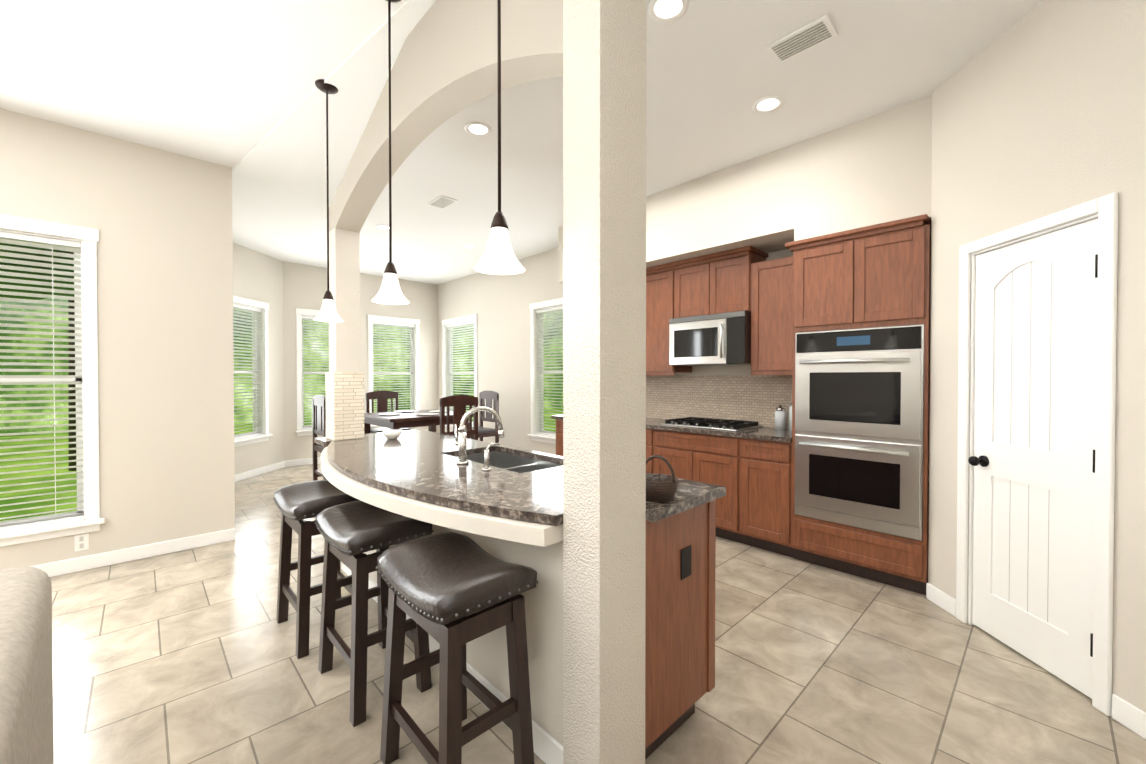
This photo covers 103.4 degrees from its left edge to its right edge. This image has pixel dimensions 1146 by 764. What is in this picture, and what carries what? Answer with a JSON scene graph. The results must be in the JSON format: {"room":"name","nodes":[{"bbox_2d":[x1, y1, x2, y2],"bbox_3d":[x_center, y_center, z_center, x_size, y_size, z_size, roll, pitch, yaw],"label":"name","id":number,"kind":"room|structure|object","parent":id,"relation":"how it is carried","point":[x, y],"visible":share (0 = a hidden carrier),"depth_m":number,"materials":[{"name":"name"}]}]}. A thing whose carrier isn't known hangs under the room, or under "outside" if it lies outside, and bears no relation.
{"room":"kitchen","nodes":[
{"label":"kitchen","id":0,"kind":"room"},
{"bbox_2d":[0,108,234,570],"bbox_3d":[-4.966,-0.212,1.942,5.640,3.150,0.150,-1,1,-44],"label":"wall","id":1,"kind":"structure","parent":0,"point":[160,220],"depth_m":3.47,"materials":[{"name":"beige paint"}]},
{"bbox_2d":[0,214,104,546],"bbox_3d":[-3.861,-0.008,2.952,1.120,2.180,0.200,-1,1,-44],"label":"room window","id":2,"kind":"structure","parent":1,"relation":"in","point":[84,379],"depth_m":3.17,"materials":[{"name":"white"}]},
{"bbox_2d":[74,533,88,550],"bbox_3d":[-3.513,1.147,3.238,0.070,0.115,0.006,-1,1,-44],"label":"outlet","id":3,"kind":"object","parent":1,"relation":"attached to","point":[81,541],"visible":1,"depth_m":3.23,"materials":[{"name":"white plastic"}]},
{"bbox_2d":[29,528,234,576],"bbox_3d":[-4.909,1.314,1.899,5.640,0.100,0.013,-1,1,-44],"label":"baseboard","id":4,"kind":"structure","parent":1,"relation":"attached to","point":[62,567],"depth_m":3.42,"materials":[{"name":"white wood"}]},
{"bbox_2d":[233,242,283,473],"bbox_3d":[-4.521,-0.259,6.211,0.150,3.150,1.541,0,1,2],"label":"wall","id":5,"kind":"structure","parent":0,"point":[257,276],"depth_m":6.62,"materials":[{"name":"beige paint"}]},
{"bbox_2d":[233,295,272,446],"bbox_3d":[-4.489,-0.140,6.087,0.200,1.985,1.020,0,1,2],"label":"nook window","id":6,"kind":"structure","parent":5,"relation":"in","point":[259,373],"depth_m":6.39,"materials":[{"name":"white"}]},
{"bbox_2d":[235,461,284,481],"bbox_3d":[-4.439,1.266,6.226,0.013,0.100,1.421,0,1,2],"label":"baseboard","id":7,"kind":"structure","parent":5,"relation":"attached to","point":[257,471],"depth_m":6.39,"materials":[{"name":"white wood"}]},
{"bbox_2d":[283,261,437,460],"bbox_3d":[-3.502,-0.278,7.907,2.700,3.150,0.150,-1,1,-44],"label":"wall","id":8,"kind":"structure","parent":0,"point":[304,286],"depth_m":7.71,"materials":[{"name":"beige paint"}]},
{"bbox_2d":[285,457,320,466],"bbox_3d":[-3.500,1.248,7.812,2.550,0.100,0.013,-1,1,-44],"label":"baseboard","id":9,"kind":"structure","parent":8,"relation":"attached to","point":[298,462],"depth_m":7.08,"materials":[{"name":"white wood"}]},
{"bbox_2d":[295,308,328,435],"bbox_3d":[-3.999,-0.155,7.385,0.970,1.985,0.200,-1,1,-44],"label":"nook window","id":10,"kind":"structure","parent":8,"relation":"in","point":[301,316],"depth_m":7.17,"materials":[{"name":"white"}]},
{"bbox_2d":[367,315,419,427],"bbox_3d":[-3.218,-0.163,8.132,0.970,1.985,0.200,-1,1,-44],"label":"nook window","id":11,"kind":"structure","parent":8,"relation":"in","point":[414,367],"depth_m":8.16,"materials":[{"name":"white"}]},
{"bbox_2d":[321,447,562,763],"bbox_3d":[-0.898,0.912,2.348,0.535,0.893,2.403,-1,1,-44],"label":"wall","id":12,"kind":"structure","parent":0,"point":[537,547],"depth_m":1.67,"materials":[{"name":"beige paint"}]},
{"bbox_2d":[329,0,562,232],"bbox_3d":[-0.861,-1.443,2.471,0.165,0.700,2.570,-1,1,-44],"label":"archway","id":13,"kind":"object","parent":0,"point":[444,69],"depth_m":2.12,"materials":[{"name":"beige paint"}]},
{"bbox_2d":[0,0,1043,284],"bbox_3d":[-2.660,-1.823,2.088,9.500,0.130,9.700,-1,1,-44],"label":"ceiling","id":14,"kind":"structure","parent":0,"point":[228,82],"depth_m":2.83,"materials":[{"name":"white paint"}]},
{"bbox_2d":[313,79,343,321],"bbox_3d":[-1.493,-1.085,2.756,0.166,1.420,0.166,-1,1,-44],"label":"pendant light","id":15,"kind":"object","parent":14,"relation":"hanging from","point":[328,312],"visible":1,"depth_m":2.75,"materials":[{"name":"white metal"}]},
{"bbox_2d":[375,225,392,229],"bbox_3d":[-2.227,-1.821,5.339,0.190,0.005,0.190,-1,1,-44],"label":"recessed light","id":16,"kind":"object","parent":14,"relation":"in","point":[383,227],"visible":0.83,"depth_m":5.34,"materials":[{"name":"white"}]},
{"bbox_2d":[371,0,409,304],"bbox_3d":[-0.836,-1.077,2.070,0.166,1.420,0.166,-1,1,-44],"label":"pendant light","id":17,"kind":"object","parent":14,"relation":"hanging from","point":[390,292],"visible":1,"depth_m":2.06,"materials":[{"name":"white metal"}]},
{"bbox_2d":[427,195,457,208],"bbox_3d":[-1.317,-1.807,4.562,0.180,0.015,0.300,-1,1,-44],"label":"ceiling vent","id":18,"kind":"object","parent":14,"relation":"in","point":[442,202],"visible":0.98,"depth_m":4.54,"materials":[{"name":"white metal"}]},
{"bbox_2d":[462,245,475,248],"bbox_3d":[-1.403,-1.830,6.127,0.190,0.005,0.190,-1,1,-44],"label":"recessed light","id":19,"kind":"object","parent":14,"relation":"in","point":[469,246],"visible":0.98,"depth_m":6.12,"materials":[{"name":"white"}]},
{"bbox_2d":[464,122,491,136],"bbox_3d":[-0.676,-1.798,3.225,0.190,0.005,0.190,-1,1,-44],"label":"recessed light","id":20,"kind":"object","parent":14,"relation":"in","point":[478,129],"visible":1,"depth_m":3.23,"materials":[{"name":"white"}]},
{"bbox_2d":[473,0,524,274],"bbox_3d":[-0.235,-1.070,1.441,0.166,1.420,0.166,-1,1,-44],"label":"pendant light","id":21,"kind":"object","parent":14,"relation":"hanging from","point":[499,257],"visible":1,"depth_m":1.44,"materials":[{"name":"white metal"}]},
{"bbox_2d":[648,0,688,23],"bbox_3d":[0.453,-1.786,2.160,0.190,0.005,0.190,-1,1,-44],"label":"recessed light","id":22,"kind":"object","parent":14,"relation":"in","point":[665,11],"visible":1,"depth_m":2.17,"materials":[{"name":"white"}]},
{"bbox_2d":[752,96,783,113],"bbox_3d":[1.263,-1.794,2.934,0.190,0.005,0.190,-1,1,-44],"label":"recessed light","id":23,"kind":"object","parent":14,"relation":"in","point":[768,104],"visible":1,"depth_m":2.93,"materials":[{"name":"white"}]},
{"bbox_2d":[765,15,837,63],"bbox_3d":[1.194,-1.783,2.370,0.180,0.015,0.300,-1,1,-44],"label":"ceiling vent","id":24,"kind":"object","parent":14,"relation":"in","point":[806,37],"visible":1,"depth_m":2.35,"materials":[{"name":"white metal"}]},
{"bbox_2d":[50,463,1145,763],"bbox_3d":[-2.660,1.411,2.124,9.500,0.100,9.700,-1,1,-44],"label":"floor","id":25,"kind":"structure","parent":0,"point":[184,657],"depth_m":2.07,"materials":[{"name":"beige tile"}]},
{"bbox_2d":[0,566,53,763],"bbox_3d":[-1.053,0.953,0.190,1.087,0.860,2.564,-1,1,-44],"label":"sofa","id":26,"kind":"object","parent":25,"relation":"on","point":[26,698],"visible":1,"depth_m":1.05,"materials":[{"name":"fabric"}]},
{"bbox_2d":[273,480,362,658],"bbox_3d":[-1.400,0.973,2.508,0.360,0.768,0.510,-1,1,-44],"label":"stool","id":27,"kind":"object","parent":25,"relation":"on","point":[296,504],"visible":0.65,"depth_m":2.37,"materials":[{"name":"brown wood"}]},
{"bbox_2d":[312,395,327,480],"bbox_3d":[-2.705,0.734,5.256,0.455,1.185,0.480,-1,1,-44],"label":"chair","id":28,"kind":"object","parent":25,"relation":"on","point":[318,414],"visible":0.38,"depth_m":5.14,"materials":[{"name":"brown wood"}]},
{"bbox_2d":[325,228,363,568],"bbox_3d":[-1.692,0.123,3.358,0.205,2.450,0.205,-1,1,-44],"label":"column","id":29,"kind":"structure","parent":25,"relation":"on","point":[344,381],"depth_m":3.29,"materials":[{"name":"beige paint"}]},
{"bbox_2d":[315,500,433,726],"bbox_3d":[-0.918,0.978,2.077,0.360,0.768,0.510,-1,1,-44],"label":"stool","id":30,"kind":"object","parent":25,"relation":"on","point":[349,531],"visible":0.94,"depth_m":1.97,"materials":[{"name":"brown wood"}]},
{"bbox_2d":[366,390,409,432],"bbox_3d":[-2.676,0.720,6.546,0.480,1.185,0.455,-1,1,-44],"label":"chair","id":31,"kind":"object","parent":25,"relation":"on","point":[382,397],"visible":0.35,"depth_m":6.66,"materials":[{"name":"brown wood"}]},
{"bbox_2d":[364,409,472,438],"bbox_3d":[-2.045,0.856,5.888,1.100,0.927,1.100,-1,1,-44],"label":"dining table","id":32,"kind":"object","parent":25,"relation":"on","point":[399,419],"visible":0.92,"depth_m":5.54,"materials":[{"name":"brown wood"}]},
{"bbox_2d":[376,532,537,763],"bbox_3d":[-0.413,0.983,1.577,0.360,0.768,0.510,-1,1,-44],"label":"stool","id":33,"kind":"object","parent":25,"relation":"on","point":[442,585],"visible":1,"depth_m":1.49,"materials":[{"name":"brown leather"}]},
{"bbox_2d":[440,395,477,439],"bbox_3d":[-1.415,0.734,5.228,0.480,1.185,0.455,-1,1,-44],"label":"chair","id":34,"kind":"object","parent":25,"relation":"on","point":[459,403],"visible":0.33,"depth_m":5.05,"materials":[{"name":"brown wood"}]},
{"bbox_2d":[470,391,498,442],"bbox_3d":[-1.386,0.720,6.518,0.455,1.185,0.480,-1,1,-44],"label":"chair","id":35,"kind":"object","parent":25,"relation":"on","point":[488,396],"visible":0.46,"depth_m":6.56,"materials":[{"name":"brown wood"}]},
{"bbox_2d":[556,419,562,455],"bbox_3d":[0.192,0.878,5.351,0.606,0.893,0.548,-1,1,-44],"label":"base cabinet","id":36,"kind":"object","parent":25,"relation":"on","point":[559,423],"depth_m":5.28,"materials":[{"name":"brown wood"}]},
{"bbox_2d":[450,449,720,759],"bbox_3d":[-0.558,0.908,2.703,0.548,0.893,2.782,-1,1,-44],"label":"kitchen island","id":37,"kind":"object","parent":25,"relation":"on","point":[679,614],"depth_m":1.71,"materials":[{"name":"brown wood"}]},
{"bbox_2d":[314,437,562,525],"bbox_3d":[-0.874,0.446,2.365,0.530,0.035,2.401,-1,1,-44],"label":"island countertop","id":38,"kind":"structure","parent":37,"relation":"on","point":[406,471],"depth_m":1.99,"materials":[{"name":"grey stone"}]},
{"bbox_2d":[382,430,401,439],"bbox_3d":[-1.325,0.387,3.321,0.140,0.060,0.140,-1,1,-44],"label":"bowl","id":39,"kind":"object","parent":38,"relation":"on","point":[391,434],"visible":1,"depth_m":3.28,"materials":[{"name":"white ceramic"}]},
{"bbox_2d":[454,406,503,464],"bbox_3d":[-0.512,0.278,2.437,0.249,0.297,0.161,-1,1,-44],"label":"faucet","id":40,"kind":"object","parent":38,"relation":"on","point":[461,440],"visible":1,"depth_m":2.37,"materials":[{"name":"silver metal"}]},
{"bbox_2d":[482,443,499,470],"bbox_3d":[-0.402,0.364,2.224,0.093,0.130,0.044,-1,1,-44],"label":"soap dispenser","id":41,"kind":"object","parent":38,"relation":"on","point":[486,461],"visible":1,"depth_m":2.20,"materials":[{"name":"silver metal"}]},
{"bbox_2d":[364,429,725,524],"bbox_3d":[-0.556,0.442,2.707,0.567,0.035,2.850,-1,1,-44],"label":"island countertop","id":42,"kind":"structure","parent":37,"relation":"on","point":[689,494],"depth_m":2.16,"materials":[{"name":"grey stone"}]},
{"bbox_2d":[646,455,677,501],"bbox_3d":[0.319,0.354,1.702,0.150,0.161,0.156,-1,1,-44],"label":"wicker basket","id":43,"kind":"object","parent":42,"relation":"on","point":[661,487],"visible":0.85,"depth_m":1.65,"materials":[{"name":"brown wicker"}]},
{"bbox_2d":[681,545,690,579],"bbox_3d":[0.431,0.688,1.726,0.070,0.115,0.006,-1,1,-44],"label":"outlet","id":44,"kind":"object","parent":37,"relation":"attached to","point":[686,562],"visible":1,"depth_m":1.72,"materials":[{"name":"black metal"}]},
{"bbox_2d":[563,0,646,763],"bbox_3d":[0.108,-0.207,1.519,0.230,3.150,0.165,-1,1,-44],"label":"column","id":45,"kind":"structure","parent":25,"relation":"on","point":[604,320],"depth_m":1.45,"materials":[{"name":"beige paint"}]},
{"bbox_2d":[646,428,659,473],"bbox_3d":[0.825,0.886,4.689,0.606,0.893,0.599,-1,1,-44],"label":"base cabinet","id":46,"kind":"object","parent":25,"relation":"on","point":[652,435],"depth_m":4.33,"materials":[{"name":"brown wood"}]},
{"bbox_2d":[660,430,747,544],"bbox_3d":[1.277,0.891,4.216,0.606,0.893,1.010,-1,1,-44],"label":"base cabinet","id":47,"kind":"object","parent":25,"relation":"on","point":[718,460],"depth_m":3.84,"materials":[{"name":"brown wood"}]},
{"bbox_2d":[551,415,791,442],"bbox_3d":[0.909,0.421,4.579,0.628,0.035,2.718,-1,1,-44],"label":"countertop","id":48,"kind":"structure","parent":47,"relation":"on","point":[768,433],"depth_m":3.85,"materials":[{"name":"stone"}]},
{"bbox_2d":[661,417,762,430],"bbox_3d":[1.281,0.385,4.221,0.510,0.045,0.760,-1,1,-44],"label":"gas cooktop","id":49,"kind":"object","parent":48,"relation":"in","point":[718,424],"visible":1,"depth_m":4.10,"materials":[{"name":"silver metal"}]},
{"bbox_2d":[775,405,785,429],"bbox_3d":[1.800,0.305,3.927,0.090,0.210,0.090,-1,1,-44],"label":"canister","id":50,"kind":"object","parent":48,"relation":"on","point":[780,417],"visible":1,"depth_m":3.89,"materials":[{"name":"silver metal"}]},
{"bbox_2d":[789,403,791,430],"bbox_3d":[1.889,0.281,3.833,0.110,0.260,0.110,-1,1,-44],"label":"canister","id":51,"kind":"object","parent":48,"relation":"on","point":[790,417],"visible":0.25,"depth_m":3.82,"materials":[{"name":"silver metal"}]},
{"bbox_2d":[748,430,794,556],"bbox_3d":[1.690,0.896,3.784,0.606,0.893,0.483,-1,1,-44],"label":"base cabinet","id":52,"kind":"object","parent":25,"relation":"on","point":[771,464],"depth_m":3.52,"materials":[{"name":"brown wood"}]},
{"bbox_2d":[792,514,928,594],"bbox_3d":[2.133,1.172,3.316,0.617,0.352,0.770,-1,1,-44],"label":"base cabinet","id":53,"kind":"object","parent":25,"relation":"on","point":[893,560],"depth_m":3.07,"materials":[{"name":"brown wood"}]},
{"bbox_2d":[438,248,792,454],"bbox_3d":[0.131,-0.256,5.951,0.150,3.150,7.700,-1,1,-44],"label":"wall","id":54,"kind":"structure","parent":0,"point":[499,305],"depth_m":7.00,"materials":[{"name":"beige paint"}]},
{"bbox_2d":[442,314,477,426],"bbox_3d":[-1.998,-0.163,8.129,0.200,1.985,1.240,-1,1,-44],"label":"nook window","id":55,"kind":"structure","parent":54,"relation":"in","point":[450,325],"depth_m":8.21,"materials":[{"name":"white"}]},
{"bbox_2d":[527,298,562,443],"bbox_3d":[-0.239,-0.143,6.289,0.200,1.985,1.030,-1,1,-44],"label":"nook window","id":56,"kind":"structure","parent":54,"relation":"in","point":[538,372],"depth_m":6.49,"materials":[{"name":"white"}]},
{"bbox_2d":[646,266,691,373],"bbox_3d":[0.921,-0.618,4.759,0.347,1.039,0.543,-1,1,-44],"label":"upper cabinet","id":57,"kind":"object","parent":54,"relation":"attached to","point":[658,281],"depth_m":4.58,"materials":[{"name":"brown wood"}]},
{"bbox_2d":[672,254,715,317],"bbox_3d":[1.266,-0.875,4.396,0.347,0.517,0.447,-1,1,-44],"label":"upper cabinet","id":58,"kind":"object","parent":54,"relation":"attached to","point":[694,282],"depth_m":4.27,"materials":[{"name":"brown wood"}]},
{"bbox_2d":[669,311,750,365],"bbox_3d":[1.329,-0.386,4.240,0.472,0.448,0.762,-1,1,-44],"label":"over-the-range microwave","id":59,"kind":"object","parent":58,"relation":"attached to","point":[714,339],"visible":0.98,"depth_m":4.06,"materials":[{"name":"silver metal"}]},
{"bbox_2d":[646,375,791,427],"bbox_3d":[1.140,0.167,4.780,0.011,0.466,2.693,-1,1,-44],"label":"tile backsplash","id":60,"kind":"structure","parent":54,"relation":"attached to","point":[759,399],"depth_m":4.45,"materials":[{"name":"tile"}]},
{"bbox_2d":[716,250,759,313],"bbox_3d":[1.487,-0.872,4.164,0.347,0.517,0.447,-1,1,-44],"label":"upper cabinet","id":61,"kind":"object","parent":54,"relation":"attached to","point":[731,269],"depth_m":4.00,"materials":[{"name":"brown wood"}]},
{"bbox_2d":[748,250,795,373],"bbox_3d":[1.797,-0.565,3.843,0.347,0.954,0.443,-1,1,-44],"label":"upper cabinet","id":62,"kind":"object","parent":54,"relation":"attached to","point":[773,343],"depth_m":3.76,"materials":[{"name":"brown wood"}]},
{"bbox_2d":[792,230,867,333],"bbox_3d":[2.022,-0.689,3.411,0.617,0.637,0.449,-1,1,-44],"label":"upper cabinet","id":63,"kind":"object","parent":54,"relation":"attached to","point":[830,275],"depth_m":3.19,"materials":[{"name":"brown wood"}]},
{"bbox_2d":[794,324,924,540],"bbox_3d":[2.096,0.314,3.270,0.660,1.354,0.763,-1,1,-44],"label":"double oven","id":64,"kind":"object","parent":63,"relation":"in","point":[859,418],"visible":0.98,"depth_m":3.04,"materials":[{"name":"silver metal"}]},
{"bbox_2d":[868,218,930,333],"bbox_3d":[2.244,-0.686,3.179,0.617,0.637,0.449,-1,1,-44],"label":"upper cabinet","id":65,"kind":"object","parent":54,"relation":"attached to","point":[875,276],"depth_m":2.90,"materials":[{"name":"brown wood"}]},
{"bbox_2d":[558,95,931,282],"bbox_3d":[1.231,-1.433,4.288,0.539,0.760,3.505,-1,1,-44],"label":"wall","id":66,"kind":"structure","parent":0,"point":[873,170],"depth_m":3.38,"materials":[{"name":"beige paint"}]},
{"bbox_2d":[928,0,1145,715],"bbox_3d":[2.253,-0.207,1.515,0.120,3.150,2.602,0,1,1],"label":"wall","id":67,"kind":"structure","parent":0,"point":[1038,111],"depth_m":2.07,"materials":[{"name":"beige paint"}]},
{"bbox_2d":[926,583,1145,739],"bbox_3d":[2.185,1.318,1.533,0.013,0.100,2.602,0,1,1],"label":"baseboard","id":68,"kind":"structure","parent":67,"relation":"attached to","point":[1128,715],"depth_m":1.81,"materials":[{"name":"white wood"}]},
{"bbox_2d":[956,192,1117,715],"bbox_3d":[2.233,0.295,2.211,0.180,2.130,0.755,0,1,1],"label":"pantry door","id":69,"kind":"structure","parent":67,"relation":"in","point":[1037,465],"depth_m":2.14,"materials":[{"name":"white wood"}]},
{"label":"outside","id":70,"kind":"structure","parent":0,"visible":0},
{"bbox_2d":[0,409,562,520],"bbox_3d":[-7.001,1.514,7.245,60.000,0.180,60.000,-1,1,-44],"label":"lawn","id":71,"kind":"structure","parent":70,"point":[30,492],"depth_m":6.92,"materials":[{"name":"green plant"}]},
{"bbox_2d":[0,243,43,259],"bbox_3d":[-10.510,-1.476,6.939,4.195,5.812,4.746,-1,1,-44],"label":"tree","id":72,"kind":"object","parent":71,"relation":"on","point":[17,252],"depth_m":6.86,"materials":[{"name":"green plant"}]},
{"bbox_2d":[0,248,75,470],"bbox_3d":[-8.051,-1.153,7.197,2.446,5.163,3.486,-1,1,-44],"label":"tree","id":73,"kind":"object","parent":71,"relation":"on","point":[69,337],"visible":0.04,"depth_m":7.21,"materials":[{"name":"green plant"}]},
{"bbox_2d":[0,298,562,436],"bbox_3d":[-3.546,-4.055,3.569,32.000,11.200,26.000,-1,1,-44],"label":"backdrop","id":74,"kind":"object","parent":71,"relation":"on","point":[2,431],"visible":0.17,"depth_m":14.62,"materials":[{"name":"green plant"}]}
]}

